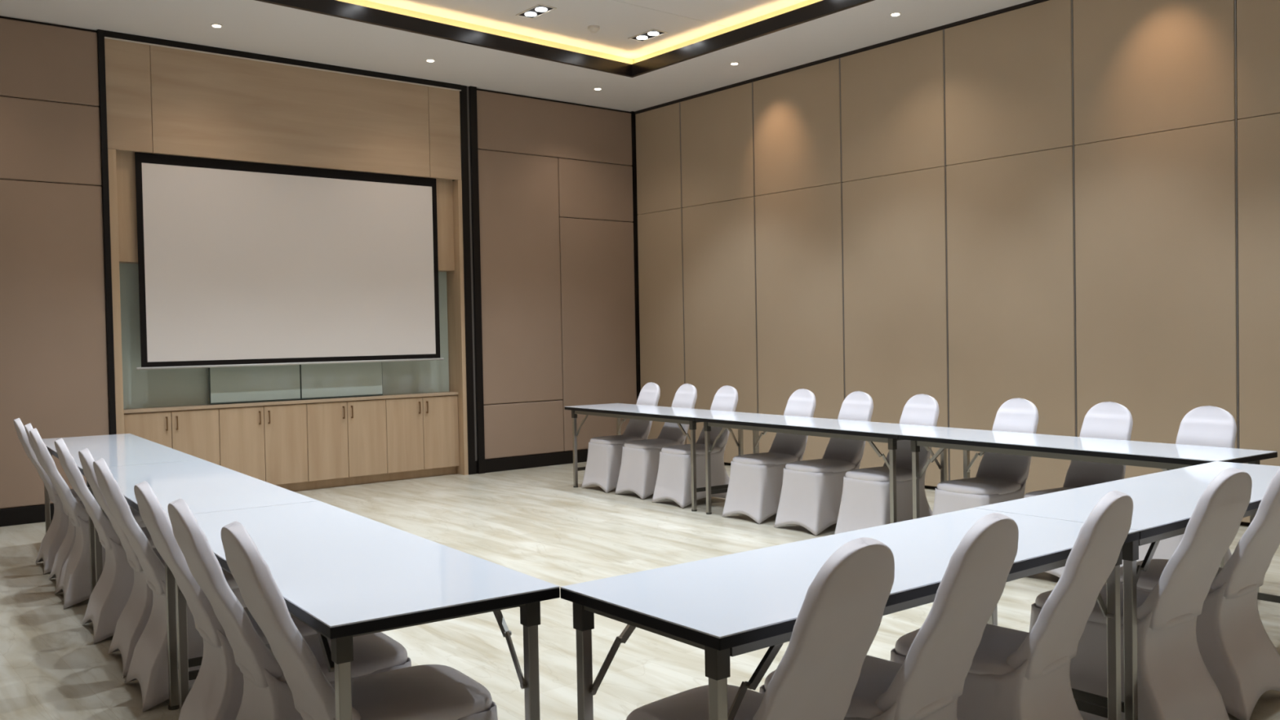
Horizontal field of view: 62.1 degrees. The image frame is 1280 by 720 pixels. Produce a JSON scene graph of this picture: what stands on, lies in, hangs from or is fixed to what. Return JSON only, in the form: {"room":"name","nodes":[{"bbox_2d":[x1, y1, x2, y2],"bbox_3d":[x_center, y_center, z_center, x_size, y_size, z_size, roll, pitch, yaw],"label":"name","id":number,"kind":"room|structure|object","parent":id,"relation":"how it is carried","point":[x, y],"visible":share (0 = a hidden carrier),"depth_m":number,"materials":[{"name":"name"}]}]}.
{"room":"conference room","nodes":[
{"label":"conference room","id":0,"kind":"room"},
{"bbox_2d":[0,16,640,509],"bbox_3d":[-3.740,-0.748,9.685,9.700,3.984,0.600,-2,2,-39],"label":"wall","id":1,"kind":"structure","parent":0,"point":[556,208],"depth_m":9.81,"materials":[{"name":"brown wood"}]},
{"bbox_2d":[0,503,53,526],"bbox_3d":[-5.823,1.264,7.619,3.745,0.134,0.042,-2,2,-39],"label":"baseboard","id":2,"kind":"structure","parent":1,"relation":"attached to","point":[35,513],"depth_m":8.38,"materials":[{"name":"black wood"}]},
{"bbox_2d":[96,29,116,435],"bbox_3d":[-4.509,-0.716,8.914,0.048,3.984,0.420,-2,2,-39],"label":"trim","id":3,"kind":"structure","parent":1,"relation":"attached to","point":[100,33],"depth_m":8.74,"materials":[{"name":"black"}]},
{"bbox_2d":[208,364,301,404],"bbox_3d":[-3.534,-0.194,9.747,0.827,1.154,0.030,-2,2,-39],"label":"board","id":4,"kind":"object","parent":1,"relation":"attached to","point":[232,384],"visible":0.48,"depth_m":9.73,"materials":[{"name":"grey"}]},
{"bbox_2d":[104,30,461,89],"bbox_3d":[-3.131,-2.728,9.801,3.324,0.054,0.070,-2,2,-39],"label":"trim","id":5,"kind":"structure","parent":1,"relation":"attached to","point":[107,33],"depth_m":9.60,"materials":[{"name":"black wood"}]},
{"bbox_2d":[104,36,461,91],"bbox_3d":[-3.114,-2.697,9.781,3.324,0.008,0.024,-2,2,-39],"label":"trim","id":6,"kind":"structure","parent":1,"relation":"attached to","point":[107,37],"depth_m":9.61,"materials":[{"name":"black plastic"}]},
{"bbox_2d":[134,151,444,369],"bbox_3d":[-3.137,-0.874,9.858,2.900,1.833,0.022,-2,2,-39],"label":"projection screen","id":7,"kind":"object","parent":1,"relation":"attached to","point":[241,264],"visible":1,"depth_m":9.74,"materials":[{"name":"white fabric"}]},
{"bbox_2d":[299,361,382,399],"bbox_3d":[-2.889,-0.218,10.274,0.827,1.154,0.030,-2,2,-39],"label":"board","id":8,"kind":"object","parent":1,"relation":"attached to","point":[357,379],"visible":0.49,"depth_m":10.26,"materials":[{"name":"grey"}]},
{"bbox_2d":[452,84,475,475],"bbox_3d":[-1.894,-0.814,11.057,0.078,3.984,0.412,-2,2,-39],"label":"trim","id":9,"kind":"structure","parent":1,"relation":"attached to","point":[463,93],"depth_m":10.90,"materials":[{"name":"black"}]},
{"bbox_2d":[466,85,484,473],"bbox_3d":[-1.696,-0.816,10.981,0.076,3.984,0.080,-2,2,-39],"label":"trim","id":10,"kind":"structure","parent":1,"relation":"attached to","point":[472,90],"depth_m":10.95,"materials":[{"name":"black metal"}]},
{"bbox_2d":[475,460,477,474],"bbox_3d":[-1.708,1.109,11.001,0.028,0.134,0.055,-2,2,-39],"label":"trim","id":11,"kind":"structure","parent":1,"relation":"attached to","point":[476,462],"depth_m":10.98,"materials":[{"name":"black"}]},
{"bbox_2d":[484,448,587,472],"bbox_3d":[-0.815,1.076,11.714,2.110,0.134,0.042,-2,2,-39],"label":"baseboard","id":12,"kind":"structure","parent":1,"relation":"attached to","point":[505,464],"depth_m":11.42,"materials":[{"name":"black wood"}]},
{"bbox_2d":[630,111,639,400],"bbox_3d":[-0.049,-0.878,12.327,0.037,3.984,0.042,-2,2,-39],"label":"trim","id":13,"kind":"structure","parent":1,"relation":"attached to","point":[633,115],"depth_m":12.30,"materials":[{"name":"black"}]},
{"bbox_2d":[0,0,1032,111],"bbox_3d":[0.210,-2.731,4.763,9.700,0.050,13.200,-2,2,-39],"label":"ceiling","id":14,"kind":"structure","parent":0,"point":[252,26],"depth_m":9.30,"materials":[{"name":"white paint"}]},
{"bbox_2d":[210,23,222,27],"bbox_3d":[-3.444,-2.719,8.647,0.090,0.010,0.090,-2,2,-39],"label":"recessed light","id":15,"kind":"object","parent":14,"relation":"in","point":[216,25],"visible":1,"depth_m":8.63,"materials":[{"name":"beige plastic"}]},
{"bbox_2d":[425,58,435,62],"bbox_3d":[-1.942,-2.774,9.850,0.090,0.010,0.090,-2,2,-39],"label":"recessed light","id":16,"kind":"object","parent":14,"relation":"in","point":[427,60],"visible":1,"depth_m":9.84,"materials":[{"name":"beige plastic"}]},
{"bbox_2d":[255,0,874,77],"bbox_3d":[0.664,-2.776,5.135,5.835,0.118,9.462,-2,2,-39],"label":"trim","id":17,"kind":"structure","parent":14,"relation":"attached to","point":[335,8],"depth_m":9.22,"materials":[{"name":"black paint"}]},
{"bbox_2d":[336,0,822,64],"bbox_3d":[0.659,-2.858,5.137,6.155,0.170,9.792,-2,2,-39],"label":"strip light","id":18,"kind":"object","parent":14,"relation":"attached to","point":[361,2],"depth_m":9.62,"materials":[{"name":"beige paint"}]},
{"bbox_2d":[729,62,739,65],"bbox_3d":[0.904,-2.836,10.175,0.090,0.010,0.090,-2,2,-39],"label":"recessed light","id":19,"kind":"object","parent":14,"relation":"in","point":[731,63],"visible":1,"depth_m":10.16,"materials":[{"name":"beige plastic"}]},
{"bbox_2d":[889,12,901,16],"bbox_3d":[2.088,-2.825,8.689,0.090,0.010,0.090,-2,2,-39],"label":"recessed light","id":20,"kind":"object","parent":14,"relation":"in","point":[894,14],"visible":1,"depth_m":8.67,"materials":[{"name":"beige plastic"}]},
{"bbox_2d":[365,0,807,59],"bbox_3d":[0.631,-2.967,5.106,6.400,0.050,10.000,-2,2,-39],"label":"ceiling","id":21,"kind":"structure","parent":0,"point":[618,20],"depth_m":9.35,"materials":[{"name":"white paint"}]},
{"bbox_2d":[515,4,556,18],"bbox_3d":[-0.896,-2.998,9.153,0.176,0.010,0.370,-2,2,-39],"label":"recessed light","id":22,"kind":"object","parent":21,"relation":"in","point":[539,10],"visible":1,"depth_m":9.15,"materials":[{"name":"beige plastic"}]},
{"bbox_2d":[587,25,599,32],"bbox_3d":[-0.420,-3.000,9.646,0.110,0.048,0.110,-2,2,-39],"label":"smoke detector","id":23,"kind":"object","parent":21,"relation":"attached to","point":[593,28],"visible":1,"depth_m":9.61,"materials":[{"name":"beige plastic"}]},
{"bbox_2d":[627,28,667,41],"bbox_3d":[0.071,-3.035,9.944,0.176,0.010,0.370,-2,2,-39],"label":"recessed light","id":24,"kind":"object","parent":21,"relation":"in","point":[651,33],"visible":1,"depth_m":9.94,"materials":[{"name":"beige plastic"}]},
{"bbox_2d":[0,462,1279,719],"bbox_3d":[0.288,1.326,4.854,9.700,0.100,13.200,-2,2,-39],"label":"floor","id":25,"kind":"structure","parent":0,"point":[532,522],"depth_m":5.55,"materials":[{"name":"brown wood"}]},
{"bbox_2d":[13,417,80,574],"bbox_3d":[-3.592,0.827,6.802,0.691,0.954,0.426,-2,2,-35],"label":"covered chair","id":26,"kind":"object","parent":25,"relation":"on","point":[55,534],"visible":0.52,"depth_m":6.59,"materials":[{"name":"white fabric"}]},
{"bbox_2d":[24,422,102,589],"bbox_3d":[-3.241,0.832,6.312,0.691,0.954,0.426,-2,2,-33],"label":"covered chair","id":27,"kind":"object","parent":25,"relation":"on","point":[64,552],"visible":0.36,"depth_m":6.17,"materials":[{"name":"white fabric"}]},
{"bbox_2d":[29,427,146,608],"bbox_3d":[-2.992,0.836,5.929,0.691,0.954,0.426,-2,2,-34],"label":"covered chair","id":28,"kind":"object","parent":25,"relation":"on","point":[74,580],"visible":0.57,"depth_m":5.72,"materials":[{"name":"white fabric"}]},
{"bbox_2d":[54,438,155,644],"bbox_3d":[-2.486,0.841,5.258,0.691,0.954,0.426,-2,2,-34],"label":"covered chair","id":29,"kind":"object","parent":25,"relation":"on","point":[111,593],"visible":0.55,"depth_m":5.05,"materials":[{"name":"white fabric"}]},
{"bbox_2d":[78,448,164,677],"bbox_3d":[-2.100,0.845,4.747,0.691,0.954,0.426,-2,2,-34],"label":"covered chair","id":30,"kind":"object","parent":25,"relation":"on","point":[134,618],"visible":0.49,"depth_m":4.57,"materials":[{"name":"white fabric"}]},
{"bbox_2d":[42,433,202,592],"bbox_3d":[-3.319,0.929,6.682,0.600,0.750,2.267,-2,2,-35],"label":"folding table","id":31,"kind":"object","parent":25,"relation":"on","point":[125,449],"visible":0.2,"depth_m":6.49,"materials":[{"name":"white laminate"}]},
{"bbox_2d":[93,457,246,711],"bbox_3d":[-1.820,0.849,4.323,0.691,0.954,0.426,-2,2,-34],"label":"covered chair","id":32,"kind":"object","parent":25,"relation":"on","point":[148,665],"visible":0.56,"depth_m":4.12,"materials":[{"name":"white fabric"}]},
{"bbox_2d":[124,408,220,465],"bbox_3d":[-4.093,0.850,9.253,0.802,0.822,0.218,-2,2,-39],"label":"base cabinet","id":33,"kind":"object","parent":25,"relation":"on","point":[194,433],"visible":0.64,"depth_m":9.24,"materials":[{"name":"brown wood"}]},
{"bbox_2d":[82,459,319,710],"bbox_3d":[-2.101,0.945,4.941,0.600,0.750,1.977,-2,2,-35],"label":"folding table","id":34,"kind":"object","parent":25,"relation":"on","point":[205,486],"visible":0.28,"depth_m":4.63,"materials":[{"name":"white laminate"}]},
{"bbox_2d":[133,480,316,719],"bbox_3d":[-1.312,0.856,3.595,0.691,0.954,0.426,-2,2,-34],"label":"covered chair","id":35,"kind":"object","parent":25,"relation":"on","point":[216,692],"visible":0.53,"depth_m":3.40,"materials":[{"name":"white fabric"}]},
{"bbox_2d":[217,403,308,491],"bbox_3d":[-3.473,0.827,9.760,0.802,0.822,0.218,-2,2,-39],"label":"base cabinet","id":36,"kind":"object","parent":25,"relation":"on","point":[268,444],"visible":0.83,"depth_m":9.71,"materials":[{"name":"brown wood"}]},
{"bbox_2d":[167,498,411,719],"bbox_3d":[-1.021,0.859,3.188,0.691,0.954,0.426,-2,2,-34],"label":"covered chair","id":37,"kind":"object","parent":25,"relation":"on","point":[267,695],"visible":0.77,"depth_m":3.00,"materials":[{"name":"white fabric"}]},
{"bbox_2d":[305,399,387,490],"bbox_3d":[-2.852,0.803,10.268,0.802,0.822,0.218,-2,2,-39],"label":"base cabinet","id":38,"kind":"object","parent":25,"relation":"on","point":[347,440],"visible":0.99,"depth_m":10.20,"materials":[{"name":"brown wood"}]},
{"bbox_2d":[220,521,497,719],"bbox_3d":[-0.709,0.863,2.782,0.691,0.954,0.426,-2,2,-34],"label":"covered chair","id":39,"kind":"object","parent":25,"relation":"on","point":[424,691],"visible":0.96,"depth_m":2.67,"materials":[{"name":"white fabric"}]},
{"bbox_2d":[168,501,559,719],"bbox_3d":[-0.989,0.959,3.351,0.600,0.750,1.897,-2,2,-35],"label":"folding table","id":40,"kind":"object","parent":25,"relation":"on","point":[345,575],"visible":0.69,"depth_m":2.86,"materials":[{"name":"white laminate"}]},
{"bbox_2d":[385,395,458,481],"bbox_3d":[-2.232,0.780,10.775,0.802,0.822,0.218,-2,2,-39],"label":"base cabinet","id":41,"kind":"object","parent":25,"relation":"on","point":[422,433],"visible":0.99,"depth_m":10.71,"materials":[{"name":"brown wood"}]},
{"bbox_2d":[123,391,457,413],"bbox_3d":[-3.176,0.390,10.011,3.208,0.026,0.202,-2,2,-39],"label":"countertop","id":42,"kind":"structure","parent":41,"relation":"on","point":[437,393],"depth_m":9.81,"materials":[{"name":"brown wood"}]},
{"bbox_2d":[581,382,660,493],"bbox_3d":[-0.145,0.694,9.812,0.691,0.954,0.426,-2,2,-35],"label":"covered chair","id":43,"kind":"object","parent":25,"relation":"on","point":[603,464],"visible":0.69,"depth_m":9.67,"materials":[{"name":"white fabric"}]},
{"bbox_2d":[614,383,697,499],"bbox_3d":[0.175,0.697,9.389,0.691,0.954,0.426,-2,2,-35],"label":"covered chair","id":44,"kind":"object","parent":25,"relation":"on","point":[639,467],"visible":0.77,"depth_m":9.24,"materials":[{"name":"white fabric"}]},
{"bbox_2d":[564,403,747,511],"bbox_3d":[0.111,0.805,9.261,0.590,0.750,1.967,-2,2,-35],"label":"folding table","id":45,"kind":"object","parent":25,"relation":"on","point":[679,415],"visible":0.75,"depth_m":8.95,"materials":[{"name":"white laminate"}]},
{"bbox_2d":[652,385,737,508],"bbox_3d":[0.494,0.702,8.888,0.691,0.954,0.426,-2,2,-35],"label":"covered chair","id":46,"kind":"object","parent":25,"relation":"on","point":[673,480],"visible":0.73,"depth_m":8.76,"materials":[{"name":"white fabric"}]},
{"bbox_2d":[626,537,894,719],"bbox_3d":[0.269,0.857,2.567,0.426,0.937,0.691,-2,2,-43],"label":"covered chair","id":47,"kind":"object","parent":25,"relation":"on","point":[838,620],"visible":0.94,"depth_m":2.35,"materials":[{"name":"white fabric"}]},
{"bbox_2d":[721,388,816,524],"bbox_3d":[1.021,0.710,8.118,0.691,0.954,0.426,-2,2,-35],"label":"covered chair","id":48,"kind":"object","parent":25,"relation":"on","point":[754,488],"visible":0.84,"depth_m":7.97,"materials":[{"name":"white fabric"}]},
{"bbox_2d":[773,391,873,535],"bbox_3d":[1.356,0.714,7.629,0.691,0.954,0.426,-2,2,-35],"label":"covered chair","id":49,"kind":"object","parent":25,"relation":"on","point":[811,491],"visible":0.74,"depth_m":7.48,"materials":[{"name":"white fabric"}]},
{"bbox_2d":[694,413,959,523],"bbox_3d":[1.263,0.820,7.614,0.590,0.750,2.047,-2,2,-35],"label":"folding table","id":50,"kind":"object","parent":25,"relation":"on","point":[879,432],"visible":0.72,"depth_m":7.35,"materials":[{"name":"white laminate"}]},
{"bbox_2d":[560,507,1139,719],"bbox_3d":[0.690,0.934,3.045,1.777,0.750,0.610,-2,2,-38],"label":"folding table","id":51,"kind":"object","parent":25,"relation":"on","point":[724,606],"visible":0.7,"depth_m":2.73,"materials":[{"name":"white laminate"}]},
{"bbox_2d":[834,394,939,533],"bbox_3d":[1.690,0.719,7.127,0.691,0.954,0.426,-2,2,-35],"label":"covered chair","id":52,"kind":"object","parent":25,"relation":"on","point":[865,496],"visible":0.7,"depth_m":7.02,"materials":[{"name":"white fabric"}]},
{"bbox_2d":[759,512,1018,719],"bbox_3d":[0.648,0.844,2.845,0.426,0.937,0.691,-2,2,-44],"label":"covered chair","id":53,"kind":"object","parent":25,"relation":"on","point":[929,684],"visible":0.75,"depth_m":2.64,"materials":[{"name":"white fabric"}]},
{"bbox_2d":[932,398,1038,515],"bbox_3d":[2.128,0.725,6.504,0.691,0.954,0.426,-2,2,-35],"label":"covered chair","id":54,"kind":"object","parent":25,"relation":"on","point":[999,477],"visible":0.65,"depth_m":6.47,"materials":[{"name":"white fabric"}]},
{"bbox_2d":[890,490,1133,719],"bbox_3d":[1.085,0.828,3.162,0.691,0.937,0.426,0,2,45],"label":"covered chair","id":55,"kind":"object","parent":25,"relation":"on","point":[1013,674],"visible":0.77,"depth_m":3.00,"materials":[{"name":"white fabric"}]},
{"bbox_2d":[1023,401,1133,577],"bbox_3d":[2.485,0.729,6.021,0.691,0.954,0.426,-2,2,-35],"label":"covered chair","id":56,"kind":"object","parent":25,"relation":"on","point":[1106,420],"visible":0.38,"depth_m":6.12,"materials":[{"name":"white fabric"}]},
{"bbox_2d":[898,428,1277,592],"bbox_3d":[2.410,0.835,5.975,0.590,0.750,1.947,-2,2,-35],"label":"folding table","id":57,"kind":"object","parent":25,"relation":"on","point":[1165,456],"visible":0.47,"depth_m":5.82,"materials":[{"name":"white laminate"}]},
{"bbox_2d":[974,461,1279,719],"bbox_3d":[2.150,0.880,4.180,1.917,0.750,0.610,-2,2,-38],"label":"folding table","id":58,"kind":"object","parent":25,"relation":"on","point":[1164,503],"visible":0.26,"depth_m":3.80,"materials":[{"name":"white laminate"}]},
{"bbox_2d":[1028,467,1252,719],"bbox_3d":[1.685,0.806,3.623,0.426,0.937,0.691,-2,2,-36],"label":"covered chair","id":59,"kind":"object","parent":25,"relation":"on","point":[1175,682],"visible":0.73,"depth_m":3.46,"materials":[{"name":"white fabric"}]},
{"bbox_2d":[1106,405,1236,583],"bbox_3d":[2.819,0.733,5.557,0.691,0.954,0.426,-2,2,-35],"label":"covered chair","id":60,"kind":"object","parent":25,"relation":"on","point":[1205,425],"visible":0.27,"depth_m":5.66,"materials":[{"name":"white fabric"}]},
{"bbox_2d":[1120,467,1279,719],"bbox_3d":[2.119,0.790,3.997,0.426,0.937,0.691,-2,2,-39],"label":"covered chair","id":61,"kind":"object","parent":25,"relation":"on","point":[1236,649],"visible":0.62,"depth_m":3.81,"materials":[{"name":"white fabric"}]},
{"bbox_2d":[635,0,1279,525],"bbox_3d":[4.068,-0.850,7.560,0.300,3.984,12.635,-2,2,-39],"label":"wall","id":62,"kind":"structure","parent":0,"point":[1066,208],"depth_m":8.75,"materials":[{"name":"brown wood"}]},
{"bbox_2d":[634,0,1048,114],"bbox_3d":[3.943,-2.823,7.428,0.064,0.028,12.600,-2,2,-39],"label":"trim","id":63,"kind":"structure","parent":62,"relation":"attached to","point":[1033,2],"depth_m":9.76,"materials":[{"name":"black wood"}]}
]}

